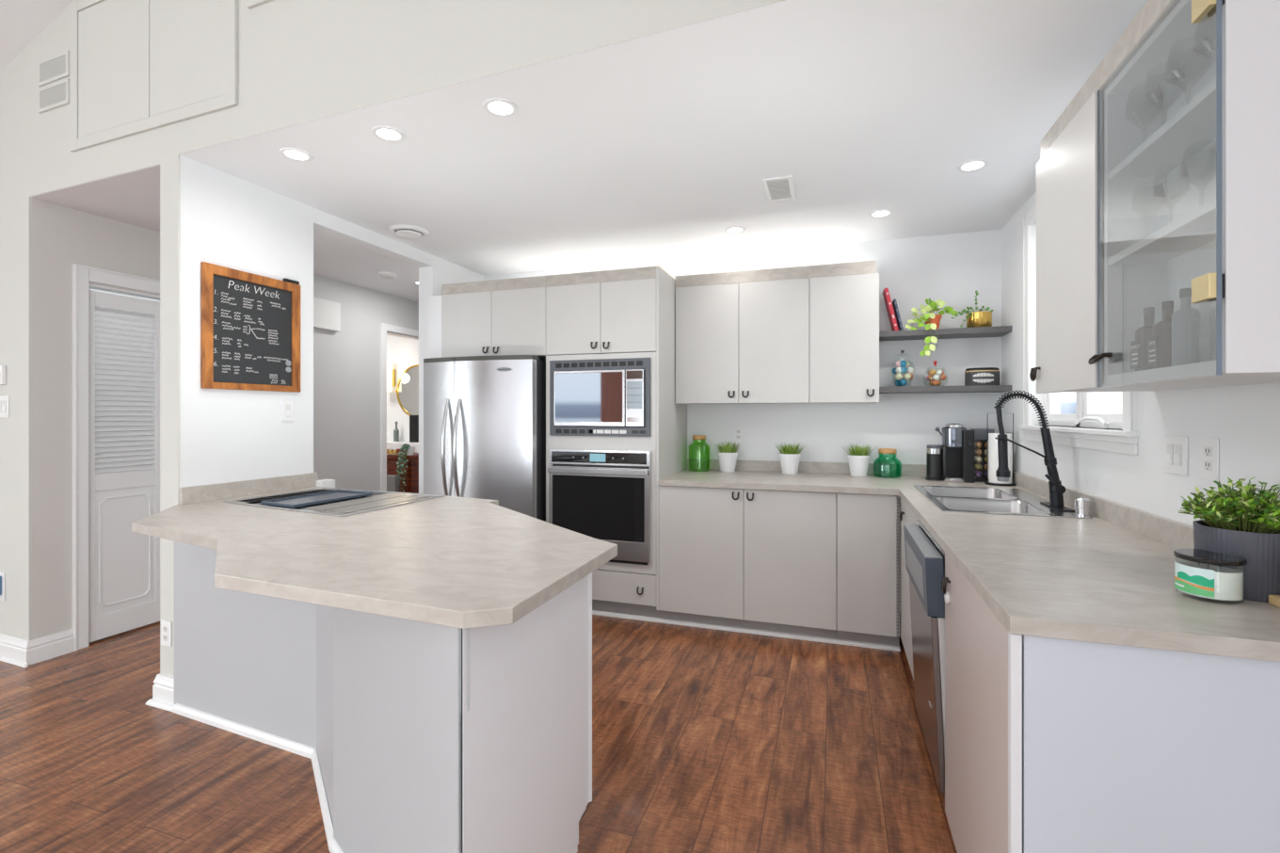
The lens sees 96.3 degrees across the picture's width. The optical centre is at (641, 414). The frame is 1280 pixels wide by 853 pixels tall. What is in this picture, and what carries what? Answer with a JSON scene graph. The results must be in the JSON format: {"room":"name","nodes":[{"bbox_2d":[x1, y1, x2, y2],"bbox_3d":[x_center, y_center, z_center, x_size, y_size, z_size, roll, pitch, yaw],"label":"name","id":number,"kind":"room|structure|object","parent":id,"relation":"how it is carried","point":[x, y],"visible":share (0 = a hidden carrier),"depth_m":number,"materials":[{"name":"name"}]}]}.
{"room":"kitchen","nodes":[
{"label":"kitchen","id":0,"kind":"room"},
{"bbox_2d":[0,0,73,71],"bbox_3d":[-4.623,-1.912,0.271,3.660,1.158,6.380,0,0,19],"label":"ceiling","id":1,"kind":"structure","parent":0,"point":[21,21],"depth_m":2.95,"materials":[{"name":"paint"}]},
{"bbox_2d":[72,263,159,651],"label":"louvered door","id":2,"kind":"structure","parent":0,"point":[89,289],"depth_m":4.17,"materials":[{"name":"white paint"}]},
{"bbox_2d":[31,197,418,639],"bbox_3d":[-2.413,0.075,5.803,0.110,2.520,5.727,0,0,19],"label":"wall","id":3,"kind":"structure","parent":0,"point":[61,236],"depth_m":3.26,"materials":[{"name":"beige paint"}]},
{"bbox_2d":[313,296,340,331],"bbox_3d":[-2.667,-0.836,4.791,0.050,0.245,0.323,0,0,19],"label":"door chime","id":4,"kind":"object","parent":3,"relation":"attached to","point":[327,313],"visible":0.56,"depth_m":4.80,"materials":[{"name":"white plastic"}]},
{"bbox_2d":[380,322,418,491],"bbox_3d":[-2.372,0.235,5.898,0.128,2.200,0.950,0,0,19],"label":"door frame","id":5,"kind":"structure","parent":3,"relation":"in","point":[384,328],"depth_m":5.46,"materials":[{"name":"white"}]},
{"bbox_2d":[179,155,484,493],"bbox_3d":[-1.785,0.075,3.779,0.125,2.520,2.406,0,0,19],"label":"wall","id":6,"kind":"structure","parent":0,"point":[227,220],"depth_m":2.94,"materials":[{"name":"white paint"}]},
{"bbox_2d":[178,472,318,504],"bbox_3d":[-1.985,0.373,2.951,0.020,0.077,0.723,0,0,19],"label":"backsplash","id":7,"kind":"structure","parent":6,"relation":"attached to","point":[193,494],"depth_m":2.88,"materials":[{"name":"laminate"}]},
{"bbox_2d":[200,261,300,392],"bbox_3d":[-1.987,-0.419,2.942,0.021,0.595,0.517,0,0,19],"label":"chalkboard","id":8,"kind":"object","parent":6,"relation":"attached to","point":[250,323],"visible":1,"depth_m":2.91,"materials":[{"name":"brown wood"}]},
{"bbox_2d":[281,399,293,421],"bbox_3d":[-1.931,-0.020,3.127,0.011,0.120,0.075,0,0,19],"label":"light switch","id":9,"kind":"object","parent":6,"relation":"attached to","point":[287,405],"visible":1,"depth_m":3.12,"materials":[{"name":"white plastic"}]},
{"bbox_2d":[315,479,335,487],"bbox_3d":[-1.836,0.858,3.312,0.074,0.955,0.085,0,0,19],"label":"trim","id":10,"kind":"structure","parent":6,"relation":"attached to","point":[323,483],"depth_m":3.28,"materials":[{"name":"white"}]},
{"bbox_2d":[428,295,441,358],"bbox_3d":[-1.507,0.235,4.200,0.134,2.200,0.020,0,0,19],"label":"trim","id":11,"kind":"structure","parent":6,"relation":"attached to","point":[435,301],"depth_m":4.19,"materials":[{"name":"white paint"}]},
{"bbox_2d":[0,0,785,676],"bbox_3d":[-1.912,-0.528,2.605,7.333,3.726,0.130,0,0,21],"label":"wall","id":12,"kind":"structure","parent":0,"point":[299,61],"depth_m":2.46,"materials":[{"name":"white paint"}]},
{"bbox_2d":[0,572,5,601],"bbox_3d":[-3.529,0.948,3.143,0.072,0.155,0.032,0,0,19],"label":"night light","id":13,"kind":"object","parent":12,"relation":"attached to","point":[2,574],"visible":1,"depth_m":3.14,"materials":[{"name":"white plastic"}]},
{"bbox_2d":[0,365,6,384],"bbox_3d":[-3.521,-0.215,3.139,0.074,0.104,0.033,0,0,19],"label":"thermostat","id":14,"kind":"object","parent":12,"relation":"attached to","point":[3,368],"visible":1,"depth_m":3.13,"materials":[{"name":"white plastic"}]},
{"bbox_2d":[0,395,9,417],"bbox_3d":[-3.509,-0.042,3.145,0.115,0.120,0.011,0,0,21],"label":"light switch","id":15,"kind":"object","parent":12,"relation":"attached to","point":[4,399],"visible":1,"depth_m":3.13,"materials":[{"name":"white plastic"}]},
{"bbox_2d":[0,628,74,667],"bbox_3d":[-4.287,1.272,3.480,2.261,0.125,0.215,0,0,19],"label":"baseboard","id":16,"kind":"structure","parent":12,"relation":"attached to","point":[48,647],"depth_m":3.10,"materials":[{"name":"white wood"}]},
{"bbox_2d":[37,78,69,113],"bbox_3d":[-3.043,-1.647,2.967,0.276,0.127,0.010,0,0,21],"label":"air vent","id":17,"kind":"object","parent":12,"relation":"in","point":[55,95],"visible":1,"depth_m":2.96,"materials":[{"name":"white metal"}]},
{"bbox_2d":[37,49,69,86],"bbox_3d":[-3.043,-1.788,2.967,0.276,0.129,0.010,0,0,21],"label":"air vent","id":18,"kind":"object","parent":12,"relation":"in","point":[55,68],"visible":1,"depth_m":2.96,"materials":[{"name":"white metal"}]},
{"bbox_2d":[69,0,237,152],"bbox_3d":[-2.318,-1.708,2.685,1.232,0.755,0.014,0,0,21],"label":"wall cabinet","id":19,"kind":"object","parent":12,"relation":"in","point":[136,66],"depth_m":2.68,"materials":[{"name":"white paint"}]},
{"bbox_2d":[145,672,174,711],"bbox_3d":[-2.159,1.270,2.680,0.211,0.130,0.175,0,0,19],"label":"baseboard","id":20,"kind":"structure","parent":12,"relation":"attached to","point":[163,688],"depth_m":2.62,"materials":[{"name":"white wood"}]},
{"bbox_2d":[160,619,171,646],"bbox_3d":[-2.191,1.008,2.639,0.070,0.115,0.007,0,0,21],"label":"outlet","id":21,"kind":"object","parent":12,"relation":"attached to","point":[166,626],"visible":1,"depth_m":2.63,"materials":[{"name":"white plastic"}]},
{"bbox_2d":[246,0,272,9],"bbox_3d":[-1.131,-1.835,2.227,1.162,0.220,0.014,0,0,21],"label":"door","id":22,"kind":"structure","parent":12,"relation":"in","point":[250,4],"depth_m":2.41,"materials":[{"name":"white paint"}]},
{"bbox_2d":[386,334,418,441],"bbox_3d":[-3.368,0.085,6.927,2.415,2.500,0.100,0,0,19],"label":"wall","id":23,"kind":"structure","parent":0,"point":[403,352],"depth_m":6.70,"materials":[{"name":"white paint"}]},
{"bbox_2d":[386,360,395,391],"bbox_3d":[-2.950,-0.440,6.654,0.124,0.350,0.151,0,0,19],"label":"wall sconce","id":24,"kind":"object","parent":23,"relation":"attached to","point":[391,373],"visible":0.59,"depth_m":6.62,"materials":[{"name":"gold metal"}]},
{"bbox_2d":[394,364,418,415],"bbox_3d":[-2.579,-0.265,6.594,0.626,0.610,0.029,0,0,19],"label":"round mirror","id":25,"kind":"object","parent":23,"relation":"attached to","point":[407,391],"visible":0.44,"depth_m":6.63,"materials":[{"name":"gold metal"}]},
{"bbox_2d":[0,611,957,852],"bbox_3d":[-2.258,1.385,2.549,8.500,0.100,12.600,0,0,19],"label":"floor","id":26,"kind":"structure","parent":0,"point":[705,740],"depth_m":2.22,"materials":[{"name":"laminate"}]},
{"bbox_2d":[174,541,591,852],"bbox_3d":[-1.034,0.892,2.347,2.439,0.886,0.969,0,0,39],"label":"base cabinet","id":27,"kind":"object","parent":26,"relation":"on","point":[426,737],"visible":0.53,"depth_m":1.57,"materials":[{"name":"grey laminate"}]},
{"bbox_2d":[131,472,617,628],"bbox_3d":[-1.087,0.392,2.233,2.179,0.113,1.515,0,0,19],"label":"countertop","id":28,"kind":"structure","parent":27,"relation":"on","point":[452,561],"depth_m":1.71,"materials":[{"name":"laminate"}]},
{"bbox_2d":[223,487,445,516],"bbox_3d":[-1.484,0.434,2.735,0.850,0.080,0.655,0,0,19],"label":"cooktop","id":29,"kind":"object","parent":28,"relation":"in","point":[324,501],"visible":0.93,"depth_m":2.69,"materials":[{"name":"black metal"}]},
{"bbox_2d":[340,489,437,495],"bbox_3d":[-1.483,0.441,2.736,0.810,0.066,0.624,0,0,19],"label":"tray","id":30,"kind":"object","parent":29,"relation":"on","point":[344,492],"depth_m":2.92,"materials":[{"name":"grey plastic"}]},
{"bbox_2d":[172,703,577,852],"bbox_3d":[-1.066,1.317,2.093,2.220,0.035,0.557,0,0,39],"label":"trim","id":31,"kind":"structure","parent":27,"relation":"attached to","point":[277,741],"depth_m":2.30,"materials":[{"name":"white wood"}]},
{"bbox_2d":[386,474,399,492],"bbox_3d":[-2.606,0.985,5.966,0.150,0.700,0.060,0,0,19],"label":"laundry hamper","id":32,"kind":"object","parent":26,"relation":"on","point":[392,481],"visible":0.34,"depth_m":5.93,"materials":[{"name":"grey fabric"}]},
{"bbox_2d":[386,440,418,493],"bbox_3d":[-3.093,0.825,6.513,1.560,1.020,0.507,0,0,19],"label":"bathroom vanity","id":33,"kind":"object","parent":26,"relation":"on","point":[411,472],"visible":0.06,"depth_m":6.12,"materials":[{"name":"brown wood"}]},
{"bbox_2d":[396,443,415,492],"bbox_3d":[-2.496,0.585,6.072,0.164,0.556,0.228,0,0,19],"label":"potted plant","id":34,"kind":"object","parent":33,"relation":"on","point":[408,450],"visible":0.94,"depth_m":6.00,"materials":[{"name":"green plant"}]},
{"bbox_2d":[409,414,418,442],"bbox_3d":[-2.533,0.160,6.484,0.120,0.310,0.150,0,0,19],"label":"picture frame","id":35,"kind":"object","parent":33,"relation":"on","point":[413,418],"visible":0.69,"depth_m":6.41,"materials":[{"name":"black plastic"}]},
{"bbox_2d":[423,354,545,521],"bbox_3d":[-1.012,0.472,4.234,0.862,1.725,0.952,0,0,19],"label":"refrigerator","id":36,"kind":"object","parent":26,"relation":"on","point":[485,416],"visible":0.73,"depth_m":3.83,"materials":[{"name":"grey metal"}]},
{"bbox_2d":[545,265,687,618],"bbox_3d":[-0.157,0.197,4.098,0.799,2.275,0.764,0,0,19],"label":"tall cabinet","id":37,"kind":"object","parent":26,"relation":"on","point":[628,312],"visible":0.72,"depth_m":3.74,"materials":[{"name":"beige laminate"}]},
{"bbox_2d":[547,448,650,564],"bbox_3d":[-0.195,0.594,3.998,0.704,0.722,0.641,0,0,19],"label":"wall oven","id":38,"kind":"object","parent":37,"relation":"in","point":[604,495],"visible":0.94,"depth_m":3.71,"materials":[{"name":"black metal"}]},
{"bbox_2d":[549,357,650,436],"bbox_3d":[-0.217,-0.108,3.942,0.707,0.502,0.462,0,0,19],"label":"microwave","id":39,"kind":"object","parent":37,"relation":"in","point":[608,399],"visible":0.99,"depth_m":3.73,"materials":[{"name":"grey plastic"}]},
{"bbox_2d":[592,609,900,651],"bbox_3d":[0.411,1.323,3.582,2.204,0.024,0.016,0,0,19],"label":"trim","id":40,"kind":"structure","parent":26,"relation":"on","point":[594,612],"depth_m":3.49,"materials":[{"name":"white wood"}]},
{"bbox_2d":[658,485,836,638],"bbox_3d":[0.727,0.892,3.802,1.066,0.886,0.764,0,0,19],"label":"base cabinet","id":41,"kind":"object","parent":26,"relation":"on","point":[759,559],"visible":0.95,"depth_m":3.45,"materials":[{"name":"beige laminate"}]},
{"bbox_2d":[657,458,1279,661],"bbox_3d":[0.869,0.392,2.644,2.068,0.113,2.872,0,0,19],"label":"countertop","id":42,"kind":"structure","parent":41,"relation":"on","point":[1108,577],"depth_m":1.57,"materials":[{"name":"laminate"}]},
{"bbox_2d":[688,434,710,471],"bbox_3d":[0.419,0.282,4.183,0.158,0.258,0.158,0,0,19],"label":"storage jar","id":43,"kind":"object","parent":42,"relation":"on","point":[695,437],"visible":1,"depth_m":4.16,"materials":[{"name":"green glass"}]},
{"bbox_2d":[716,441,738,472],"bbox_3d":[0.621,0.302,4.122,0.219,0.220,0.221,0,0,19],"label":"potted grass","id":44,"kind":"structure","parent":42,"relation":"on","point":[728,454],"depth_m":4.07,"materials":[{"name":"white ceramic"}]},
{"bbox_2d":[717,451,737,472],"bbox_3d":[0.616,0.342,4.117,0.152,0.139,0.152,0,0,19],"label":"pot","id":45,"kind":"object","parent":44,"relation":"attached to","point":[728,460],"depth_m":4.07,"materials":[{"name":"white ceramic"}]},
{"bbox_2d":[775,442,803,474],"bbox_3d":[1.032,0.302,3.975,0.221,0.220,0.219,0,0,12],"label":"potted grass","id":46,"kind":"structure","parent":42,"relation":"on","point":[789,457],"depth_m":3.93,"materials":[{"name":"green plant"}]},
{"bbox_2d":[778,452,800,474],"bbox_3d":[1.026,0.342,3.980,0.152,0.139,0.152,0,0,12],"label":"pot","id":47,"kind":"object","parent":46,"relation":"attached to","point":[789,461],"depth_m":3.93,"materials":[{"name":"white ceramic"}]},
{"bbox_2d":[842,443,874,476],"bbox_3d":[1.452,0.302,3.845,0.219,0.220,0.221,0,0,-27],"label":"potted grass","id":48,"kind":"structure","parent":42,"relation":"on","point":[858,461],"depth_m":3.79,"materials":[{"name":"green plant"}]},
{"bbox_2d":[847,454,870,476],"bbox_3d":[1.452,0.342,3.837,0.152,0.139,0.152,0,0,-27],"label":"pot","id":49,"kind":"object","parent":48,"relation":"on","point":[858,464],"depth_m":3.79,"materials":[{"name":"white ceramic"}]},
{"bbox_2d":[873,448,901,478],"bbox_3d":[1.620,0.320,3.781,0.176,0.184,0.176,0,0,19],"label":"storage jar","id":50,"kind":"object","parent":42,"relation":"on","point":[889,451],"visible":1,"depth_m":3.74,"materials":[{"name":"teal glass"}]},
{"bbox_2d":[925,444,943,480],"bbox_3d":[1.858,0.302,3.653,0.106,0.219,0.214,0,0,19],"label":"milk frother","id":51,"kind":"object","parent":42,"relation":"on","point":[934,452],"visible":0.94,"depth_m":3.56,"materials":[{"name":"black plastic"}]},
{"bbox_2d":[935,423,974,482],"bbox_3d":[1.928,0.234,3.552,0.199,0.356,0.259,0,0,19],"label":"coffee maker","id":52,"kind":"object","parent":42,"relation":"on","point":[957,440],"visible":0.99,"depth_m":3.48,"materials":[{"name":"black plastic"}]},
{"bbox_2d":[944,476,964,482],"bbox_3d":[1.904,0.398,3.491,0.116,0.028,0.128,0,0,19],"label":"drip tray","id":53,"kind":"object","parent":52,"relation":"on","point":[952,479],"depth_m":3.45,"materials":[{"name":"silver metal"}]},
{"bbox_2d":[969,428,994,481],"bbox_3d":[2.100,0.251,3.540,0.116,0.322,0.114,0,0,19],"label":"dispenser","id":54,"kind":"object","parent":42,"relation":"on","point":[980,434],"visible":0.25,"depth_m":3.51,"materials":[{"name":"black plastic"}]},
{"bbox_2d":[984,413,1016,485],"bbox_3d":[2.099,0.202,3.357,0.160,0.419,0.160,0,0,19],"label":"paper towel holder","id":55,"kind":"object","parent":42,"relation":"on","point":[986,482],"visible":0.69,"depth_m":3.33,"materials":[{"name":"black metal"}]},
{"bbox_2d":[988,432,1012,483],"bbox_3d":[2.099,0.255,3.357,0.120,0.288,0.120,0,0,19],"label":"paper towel roll","id":56,"kind":"object","parent":55,"relation":"on","point":[993,456],"visible":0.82,"depth_m":3.32,"materials":[{"name":"white paper"}]},
{"bbox_2d":[913,484,1093,518],"bbox_3d":[1.678,0.462,2.771,0.554,0.245,0.920,0,0,19],"label":"sink","id":57,"kind":"object","parent":42,"relation":"in","point":[948,499],"depth_m":2.75,"materials":[{"name":"silver metal"}]},
{"bbox_2d":[993,390,1074,511],"bbox_3d":[1.717,0.150,2.541,0.271,0.513,0.230,0,0,19],"label":"faucet","id":58,"kind":"object","parent":42,"relation":"on","point":[1057,490],"visible":1,"depth_m":2.52,"materials":[{"name":"black metal"}]},
{"bbox_2d":[1173,548,1247,603],"bbox_3d":[1.280,0.364,1.293,0.118,0.096,0.118,0,0,19],"label":"jar candle","id":59,"kind":"object","parent":42,"relation":"on","point":[1199,576],"visible":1,"depth_m":1.26,"materials":[{"name":"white glass"}]},
{"bbox_2d":[1178,477,1279,602],"bbox_3d":[1.400,0.278,1.330,0.233,0.268,0.233,0,0,44],"label":"potted plant","id":60,"kind":"object","parent":42,"relation":"on","point":[1236,523],"visible":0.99,"depth_m":1.28,"materials":[{"name":"green plant"}]},
{"bbox_2d":[1268,594,1279,607],"bbox_3d":[1.405,0.351,1.190,0.115,0.120,0.088,0,0,19],"label":"wooden stand","id":61,"kind":"object","parent":42,"relation":"on","point":[1274,600],"visible":1,"depth_m":1.23,"materials":[{"name":"brown wood"}]},
{"bbox_2d":[836,493,899,645],"bbox_3d":[1.396,0.892,3.589,0.335,0.886,0.743,0,0,19],"label":"base cabinet","id":62,"kind":"object","parent":26,"relation":"on","point":[868,525],"visible":0.98,"depth_m":3.24,"materials":[{"name":"beige laminate"}]},
{"bbox_2d":[899,497,924,679],"bbox_3d":[1.638,0.893,2.768,0.686,0.884,0.770,0,0,19],"label":"base cabinet","id":63,"kind":"object","parent":26,"relation":"on","point":[906,516],"visible":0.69,"depth_m":2.96,"materials":[{"name":"beige laminate"}]},
{"bbox_2d":[903,519,944,793],"bbox_3d":[1.377,0.893,2.112,0.689,0.883,0.620,0,0,19],"label":"dishwasher","id":64,"kind":"object","parent":26,"relation":"on","point":[924,557],"visible":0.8,"depth_m":2.02,"materials":[{"name":"grey metal"}]},
{"bbox_2d":[924,530,944,618],"bbox_3d":[1.418,0.882,2.106,0.608,0.805,0.595,0,0,19],"label":"tub","id":65,"kind":"object","parent":64,"relation":"in","point":[942,554],"depth_m":2.14,"materials":[{"name":"grey plastic"}]},
{"bbox_2d":[941,552,1279,852],"bbox_3d":[1.193,0.892,1.443,0.689,0.886,0.762,0,0,19],"label":"base cabinet","id":66,"kind":"object","parent":26,"relation":"on","point":[1052,744],"visible":0.89,"depth_m":1.14,"materials":[{"name":"beige laminate"}]},
{"bbox_2d":[30,0,1147,302],"bbox_3d":[-0.027,-1.222,4.879,5.201,0.125,5.964,0,0,19],"label":"ceiling","id":67,"kind":"structure","parent":0,"point":[866,112],"depth_m":2.53,"materials":[{"name":"paint"}]},
{"bbox_2d":[279,147,313,161],"bbox_3d":[-1.576,-1.181,2.614,0.132,0.007,0.132,0,0,19],"label":"recessed light","id":68,"kind":"object","parent":67,"relation":"in","point":[296,154],"visible":1,"depth_m":2.61,"materials":[{"name":"white plastic"}]},
{"bbox_2d":[377,271,397,278],"bbox_3d":[-2.097,-1.144,4.730,0.150,0.032,0.150,0,0,19],"label":"smoke detector","id":69,"kind":"object","parent":67,"relation":"attached to","point":[383,274],"visible":1,"depth_m":4.69,"materials":[{"name":"white plastic"}]},
{"bbox_2d":[371,126,405,142],"bbox_3d":[-1.070,-1.181,2.422,0.132,0.007,0.132,0,0,19],"label":"recessed light","id":70,"kind":"object","parent":67,"relation":"in","point":[389,134],"visible":1,"depth_m":2.42,"materials":[{"name":"white plastic"}]},
{"bbox_2d":[387,224,429,238],"bbox_3d":[-1.504,-1.167,3.699,0.244,0.033,0.244,0,0,19],"label":"ceiling vent","id":71,"kind":"object","parent":67,"relation":"in","point":[407,233],"visible":1,"depth_m":3.65,"materials":[{"name":"white plastic"}]},
{"bbox_2d":[482,97,517,117],"bbox_3d":[-0.546,-1.181,2.214,0.132,0.007,0.132,0,0,19],"label":"recessed light","id":72,"kind":"object","parent":67,"relation":"in","point":[501,107],"visible":1,"depth_m":2.21,"materials":[{"name":"white plastic"}]},
{"bbox_2d":[724,225,745,233],"bbox_3d":[0.599,-1.181,3.682,0.132,0.007,0.132,0,0,19],"label":"recessed light","id":73,"kind":"object","parent":67,"relation":"in","point":[731,230],"visible":1,"depth_m":3.68,"materials":[{"name":"white plastic"}]},
{"bbox_2d":[761,175,796,202],"bbox_3d":[0.726,-1.181,3.018,0.150,0.008,0.325,0,0,19],"label":"ceiling vent","id":74,"kind":"object","parent":67,"relation":"in","point":[765,182],"visible":1,"depth_m":3.00,"materials":[{"name":"white plastic"}]},
{"bbox_2d":[868,208,893,217],"bbox_3d":[1.410,-1.181,3.380,0.132,0.007,0.132,0,0,19],"label":"recessed light","id":75,"kind":"object","parent":67,"relation":"in","point":[883,213],"visible":1,"depth_m":3.37,"materials":[{"name":"white plastic"}]},
{"bbox_2d":[957,159,989,172],"bbox_3d":[1.574,-1.181,2.728,0.132,0.007,0.132,0,0,19],"label":"recessed light","id":76,"kind":"object","parent":67,"relation":"in","point":[977,164],"visible":1,"depth_m":2.72,"materials":[{"name":"white plastic"}]},
{"bbox_2d":[484,229,1001,611],"bbox_3d":[0.491,-0.040,4.349,4.070,2.750,0.120,0,0,19],"label":"wall","id":77,"kind":"structure","parent":0,"point":[950,268],"depth_m":3.88,"materials":[{"name":"white paint"}]},
{"bbox_2d":[441,275,547,361],"bbox_3d":[-0.937,-0.670,4.359,0.844,0.540,0.764,0,0,19],"label":"upper cabinet","id":78,"kind":"object","parent":77,"relation":"attached to","point":[506,316],"visible":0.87,"depth_m":4.01,"materials":[{"name":"beige laminate"}]},
{"bbox_2d":[734,426,743,442],"bbox_3d":[0.709,0.147,4.208,0.070,0.115,0.007,0,0,19],"label":"outlet","id":79,"kind":"object","parent":77,"relation":"attached to","point":[738,430],"visible":1,"depth_m":4.21,"materials":[{"name":"white plastic"}]},
{"bbox_2d":[675,265,809,403],"bbox_3d":[0.712,-0.519,4.010,0.896,0.886,0.379,0,0,19],"label":"upper cabinet","id":80,"kind":"object","parent":77,"relation":"attached to","point":[743,337],"visible":0.98,"depth_m":3.84,"materials":[{"name":"beige laminate"}]},
{"bbox_2d":[809,260,879,402],"bbox_3d":[1.336,-0.519,3.801,0.419,0.886,0.379,0,0,19],"label":"upper cabinet","id":81,"kind":"object","parent":77,"relation":"attached to","point":[844,296],"visible":1,"depth_m":3.64,"materials":[{"name":"white wood"}]},
{"bbox_2d":[879,325,1011,341],"bbox_3d":[1.913,-0.515,3.683,0.747,0.036,0.239,0,0,19],"label":"floating shelf","id":82,"kind":"object","parent":77,"relation":"attached to","point":[980,331],"visible":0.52,"depth_m":3.60,"materials":[{"name":"grey laminate"}]},
{"bbox_2d":[882,288,898,330],"bbox_3d":[1.639,-0.678,3.780,0.087,0.288,0.151,0,0,19],"label":"book","id":83,"kind":"object","parent":82,"relation":"on","point":[886,294],"visible":0.85,"depth_m":3.71,"materials":[{"name":"red paper"}]},
{"bbox_2d":[891,298,903,330],"bbox_3d":[1.678,-0.640,3.762,0.062,0.213,0.141,0,0,19],"label":"book","id":84,"kind":"object","parent":82,"relation":"on","point":[894,302],"visible":0.82,"depth_m":3.70,"materials":[{"name":"blue paper"}]},
{"bbox_2d":[905,297,958,356],"bbox_3d":[1.839,-0.549,3.628,0.279,0.376,0.171,0,0,-15],"label":"potted plant","id":85,"kind":"object","parent":82,"relation":"on","point":[932,321],"visible":0.98,"depth_m":3.62,"materials":[{"name":"green plant"}]},
{"bbox_2d":[951,290,993,327],"bbox_3d":[2.062,-0.654,3.583,0.246,0.241,0.136,0,0,-12],"label":"potted plant","id":86,"kind":"object","parent":82,"relation":"on","point":[975,319],"visible":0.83,"depth_m":3.55,"materials":[{"name":"green plant"}]},
{"bbox_2d":[879,384,1011,393],"bbox_3d":[1.913,-0.158,3.683,0.747,0.036,0.239,0,0,19],"label":"floating shelf","id":87,"kind":"object","parent":77,"relation":"attached to","point":[977,388],"visible":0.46,"depth_m":3.58,"materials":[{"name":"grey laminate"}]},
{"bbox_2d":[964,367,1000,385],"bbox_3d":[2.131,-0.233,3.589,0.192,0.112,0.135,0,0,19],"label":"tin","id":88,"kind":"object","parent":87,"relation":"on","point":[980,376],"visible":0.92,"depth_m":3.53,"materials":[{"name":"grey metal"}]},
{"bbox_2d":[1001,192,1279,526],"bbox_3d":[1.623,-0.040,1.429,0.130,2.750,4.940,0,0,19],"label":"wall","id":89,"kind":"structure","parent":0,"point":[1244,419],"depth_m":1.91,"materials":[{"name":"white paint"}]},
{"bbox_2d":[687,458,1194,548],"bbox_3d":[0.869,0.373,2.644,2.068,0.077,2.872,0,0,19],"label":"backsplash","id":90,"kind":"structure","parent":89,"relation":"attached to","point":[1175,534],"depth_m":2.58,"materials":[{"name":"laminate"}]},
{"bbox_2d":[1019,203,1139,455],"bbox_3d":[1.989,-0.480,2.587,0.170,1.250,1.240,0,0,19],"label":"window","id":91,"kind":"structure","parent":89,"relation":"in","point":[1125,440],"depth_m":2.77,"materials":[{"name":"white"}]},
{"bbox_2d":[1029,0,1279,393],"bbox_3d":[1.388,-0.517,1.510,0.362,0.889,1.006,0,0,19],"label":"upper cabinet","id":92,"kind":"object","parent":89,"relation":"attached to","point":[1099,263],"visible":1,"depth_m":1.40,"materials":[{"name":"white wood"}]},
{"bbox_2d":[1130,306,1154,370],"bbox_3d":[1.286,-0.188,1.457,0.055,0.165,0.048,0,0,19],"label":"liquor bottle","id":93,"kind":"object","parent":92,"relation":"in","point":[1139,346],"visible":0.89,"depth_m":1.45,"materials":[{"name":"grey glass"}]},
{"bbox_2d":[1147,300,1173,368],"bbox_3d":[1.259,-0.188,1.377,0.055,0.165,0.048,0,0,19],"label":"liquor bottle","id":94,"kind":"object","parent":92,"relation":"in","point":[1160,344],"visible":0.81,"depth_m":1.37,"materials":[{"name":"grey glass"}]},
{"bbox_2d":[1108,79,1215,180],"bbox_3d":[1.243,-0.640,1.301,0.128,0.020,0.473,0,0,19],"label":"shelf","id":95,"kind":"object","parent":92,"relation":"attached to","point":[1192,130],"depth_m":1.34,"materials":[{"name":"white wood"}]},
{"bbox_2d":[1108,197,1215,265],"bbox_3d":[1.243,-0.410,1.301,0.128,0.020,0.473,0,0,19],"label":"shelf","id":96,"kind":"object","parent":92,"relation":"attached to","point":[1193,233],"depth_m":1.34,"materials":[{"name":"white wood"}]},
{"bbox_2d":[1171,288,1200,366],"bbox_3d":[1.238,-0.196,1.304,0.048,0.180,0.048,0,0,19],"label":"liquor bottle","id":97,"kind":"object","parent":92,"relation":"in","point":[1186,328],"visible":0.8,"depth_m":1.29,"materials":[{"name":"grey glass"}]},
{"bbox_2d":[1165,35,1212,90],"bbox_3d":[1.227,-0.742,1.287,0.078,0.184,0.078,0,0,19],"label":"wine glass","id":98,"kind":"object","parent":92,"relation":"on","point":[1190,78],"visible":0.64,"depth_m":1.30,"materials":[{"name":"clear glass"}]},
{"bbox_2d":[1164,434,1187,475],"bbox_3d":[1.671,0.127,1.798,0.011,0.120,0.125,0,0,19],"label":"light switch","id":99,"kind":"object","parent":89,"relation":"attached to","point":[1176,447],"visible":1,"depth_m":1.79,"materials":[{"name":"white plastic"}]},
{"bbox_2d":[1200,436,1218,480],"bbox_3d":[1.618,0.127,1.636,0.007,0.120,0.080,0,0,19],"label":"outlet","id":100,"kind":"object","parent":89,"relation":"attached to","point":[1208,446],"visible":0.98,"depth_m":1.63,"materials":[{"name":"white plastic"}]},
{"bbox_2d":[1204,446,1211,470],"bbox_3d":[1.616,0.127,1.637,0.002,0.068,0.032,0,0,19],"label":"socket","id":101,"kind":"object","parent":100,"relation":"attached to","point":[1208,449],"depth_m":1.64,"materials":[{"name":"white plastic"}]},
{"label":"outside","id":102,"kind":"structure","parent":0,"visible":0},
{"bbox_2d":[1095,391,1122,414],"bbox_3d":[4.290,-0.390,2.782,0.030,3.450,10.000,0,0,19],"label":"neighbouring house","id":103,"kind":"structure","parent":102,"point":[1106,402],"depth_m":6.99,"materials":[{"name":"white plastic"}]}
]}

